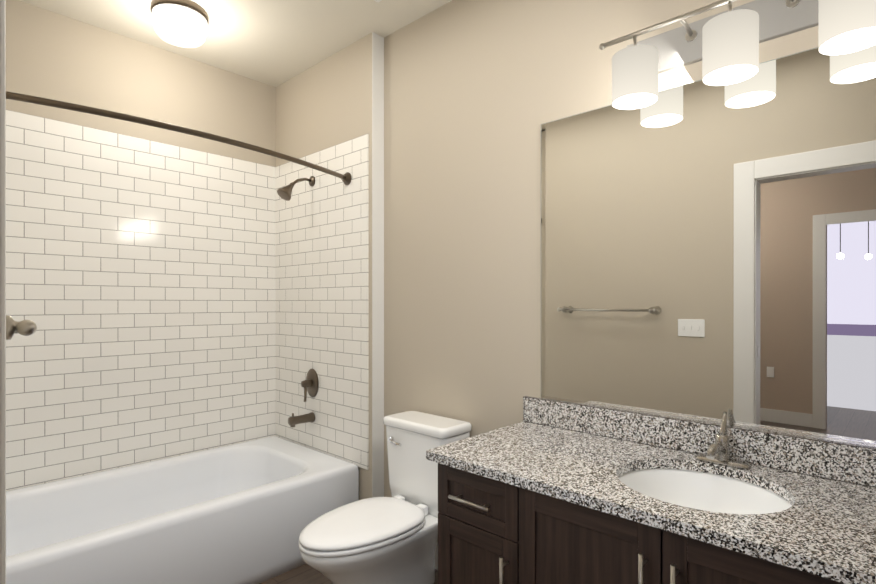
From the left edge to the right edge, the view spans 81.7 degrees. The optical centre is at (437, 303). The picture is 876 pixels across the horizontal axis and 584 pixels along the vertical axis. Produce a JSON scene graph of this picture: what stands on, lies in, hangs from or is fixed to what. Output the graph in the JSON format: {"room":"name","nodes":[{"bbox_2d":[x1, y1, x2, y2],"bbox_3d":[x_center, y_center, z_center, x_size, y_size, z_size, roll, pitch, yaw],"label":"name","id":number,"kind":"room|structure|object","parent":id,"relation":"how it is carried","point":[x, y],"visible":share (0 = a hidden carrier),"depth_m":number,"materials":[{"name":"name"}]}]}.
{"room":"bathroom","nodes":[
{"label":"bathroom","id":0,"kind":"room"},
{"bbox_2d":[6,0,275,166],"bbox_3d":[-1.741,-0.076,2.805,0.100,2.770,2.145,0,0,43],"label":"wall","id":1,"kind":"structure","parent":0,"point":[54,56],"depth_m":2.78,"materials":[{"name":"beige paint"}]},
{"bbox_2d":[6,110,275,490],"bbox_3d":[-1.720,-0.011,2.749,0.008,1.820,1.835,0,0,43],"label":"wall tile","id":2,"kind":"structure","parent":1,"relation":"attached to","point":[141,283],"depth_m":2.77,"materials":[{"name":"white tile"}]},
{"bbox_2d":[19,0,451,86],"bbox_3d":[-0.422,-1.489,1.563,3.720,0.060,2.145,0,0,43],"label":"ceiling","id":3,"kind":"structure","parent":0,"point":[274,43],"depth_m":2.66,"materials":[{"name":"beige paint"}]},
{"bbox_2d":[150,0,208,47],"bbox_3d":[-1.281,-1.385,2.518,0.259,0.150,0.259,0,0,43],"label":"ceiling light","id":4,"kind":"object","parent":3,"relation":"attached to","point":[182,23],"visible":1,"depth_m":2.44,"materials":[{"name":"white glass"}]},
{"bbox_2d":[276,33,371,499],"bbox_3d":[-0.697,-0.076,3.102,1.015,2.770,0.081,0,0,43],"label":"wall","id":5,"kind":"structure","parent":0,"point":[324,104],"depth_m":2.96,"materials":[{"name":"beige paint"}]},
{"bbox_2d":[275,134,368,469],"bbox_3d":[-0.735,-0.011,3.077,0.977,1.820,0.008,0,0,43],"label":"wall tile","id":6,"kind":"structure","parent":5,"relation":"attached to","point":[322,268],"depth_m":3.00,"materials":[{"name":"white tile"}]},
{"bbox_2d":[6,91,350,184],"bbox_3d":[-1.082,-0.705,2.142,0.218,0.071,1.829,0,0,43],"label":"rail","id":7,"kind":"object","parent":6,"relation":"attached to","point":[346,178],"visible":0.98,"depth_m":2.00,"materials":[{"name":"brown metal"}]},
{"bbox_2d":[277,176,314,200],"bbox_3d":[-0.847,-0.695,3.017,0.087,0.176,0.231,0,0,43],"label":"shower head","id":8,"kind":"object","parent":6,"relation":"attached to","point":[285,192],"visible":1,"depth_m":2.97},
{"bbox_2d":[288,412,314,426],"bbox_3d":[-0.823,0.690,3.046,0.059,0.081,0.157,0,0,43],"label":"tub spout","id":9,"kind":"object","parent":6,"relation":"attached to","point":[293,420],"visible":0.98,"depth_m":3.02,"materials":[{"name":"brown metal"}]},
{"bbox_2d":[301,368,318,401],"bbox_3d":[-0.798,0.491,3.071,0.132,0.190,0.086,0,0,43],"label":"tub valve","id":10,"kind":"object","parent":6,"relation":"attached to","point":[310,384],"visible":1,"depth_m":3.07,"materials":[{"name":"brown metal"}]},
{"bbox_2d":[372,32,383,496],"bbox_3d":[-0.325,-0.141,2.753,0.004,2.638,0.080,0,0,43],"label":"trim","id":11,"kind":"structure","parent":5,"relation":"attached to","point":[377,265],"depth_m":2.75,"materials":[{"name":"white paint"}]},
{"bbox_2d":[260,564,437,583],"bbox_3d":[-0.422,1.341,1.567,3.720,0.060,2.145,0,0,43],"label":"floor","id":12,"kind":"structure","parent":0,"point":[305,574],"depth_m":2.42,"materials":[{"name":"brown wood"}]},
{"bbox_2d":[6,436,358,583],"bbox_3d":[-1.386,1.095,2.431,0.909,0.430,1.821,0,0,43],"label":"bathtub","id":13,"kind":"object","parent":12,"relation":"on","point":[247,512],"visible":0.88,"depth_m":2.41,"materials":[{"name":"white ceramic"}]},
{"bbox_2d":[299,411,471,583],"bbox_3d":[-0.263,0.926,2.200,0.458,0.768,0.766,0,0,43],"label":"toilet","id":14,"kind":"object","parent":12,"relation":"on","point":[393,539],"visible":0.94,"depth_m":2.15,"materials":[{"name":"white ceramic"}]},
{"bbox_2d":[426,456,861,583],"bbox_3d":[0.724,0.920,1.400,1.519,0.783,0.610,0,0,43],"label":"bathroom vanity","id":15,"kind":"object","parent":12,"relation":"on","point":[492,529],"depth_m":1.44,"materials":[{"name":"brown wood"}]},
{"bbox_2d":[426,420,875,583],"bbox_3d":[0.723,0.527,1.406,1.532,0.062,0.603,0,0,43],"label":"countertop","id":16,"kind":"structure","parent":15,"relation":"on","point":[829,525],"depth_m":1.36,"materials":[{"name":"grey stone"}]},
{"bbox_2d":[695,412,750,468],"bbox_3d":[0.852,0.418,1.541,0.156,0.154,0.178,0,0,43],"label":"faucet","id":17,"kind":"object","parent":16,"relation":"on","point":[718,452],"visible":0.98,"depth_m":1.56,"materials":[{"name":"silver metal"}]},
{"bbox_2d":[384,0,817,541],"bbox_3d":[0.314,-0.075,2.276,3.620,2.770,0.100,0,0,43],"label":"wall","id":18,"kind":"structure","parent":0,"point":[477,93],"depth_m":2.32,"materials":[{"name":"beige paint"}]},
{"bbox_2d":[435,542,437,569],"bbox_3d":[0.032,1.245,2.457,0.933,0.130,0.025,0,0,43],"label":"baseboard","id":19,"kind":"structure","parent":18,"relation":"attached to","point":[436,558],"depth_m":2.46,"materials":[{"name":"white"}]},
{"bbox_2d":[541,45,875,447],"bbox_3d":[0.956,-0.176,1.597,1.456,1.132,0.008,0,0,43],"label":"mirror","id":20,"kind":"object","parent":18,"relation":"attached to","point":[708,253],"visible":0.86,"depth_m":1.63,"materials":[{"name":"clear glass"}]},
{"bbox_2d":[599,0,875,109],"bbox_3d":[0.888,-0.807,1.527,0.822,0.255,0.202,0,0,43],"label":"sconce","id":21,"kind":"object","parent":18,"relation":"attached to","point":[723,47],"visible":1,"depth_m":1.51,"materials":[{"name":"white glass"}]},
{"bbox_3d":[-1.061,-0.073,0.886,3.520,2.770,0.280,0,0,43],"label":"wall","id":22,"kind":"structure","parent":0,"visible":0},
{"bbox_2d":[0,0,5,583],"bbox_3d":[-0.190,0.223,0.177,1.120,2.180,0.160,0,0,43],"label":"door frame","id":23,"kind":"structure","parent":22,"relation":"attached to","point":[2,291],"depth_m":0.54,"materials":[{"name":"white"}]},
{"bbox_2d":[6,315,36,339],"bbox_3d":[-1.096,0.046,1.199,0.758,0.056,0.127,0,0,43],"label":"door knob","id":24,"kind":"object","parent":22,"relation":"attached to","point":[25,327],"visible":0.96,"depth_m":0.98,"materials":[{"name":"silver metal"}]}
]}

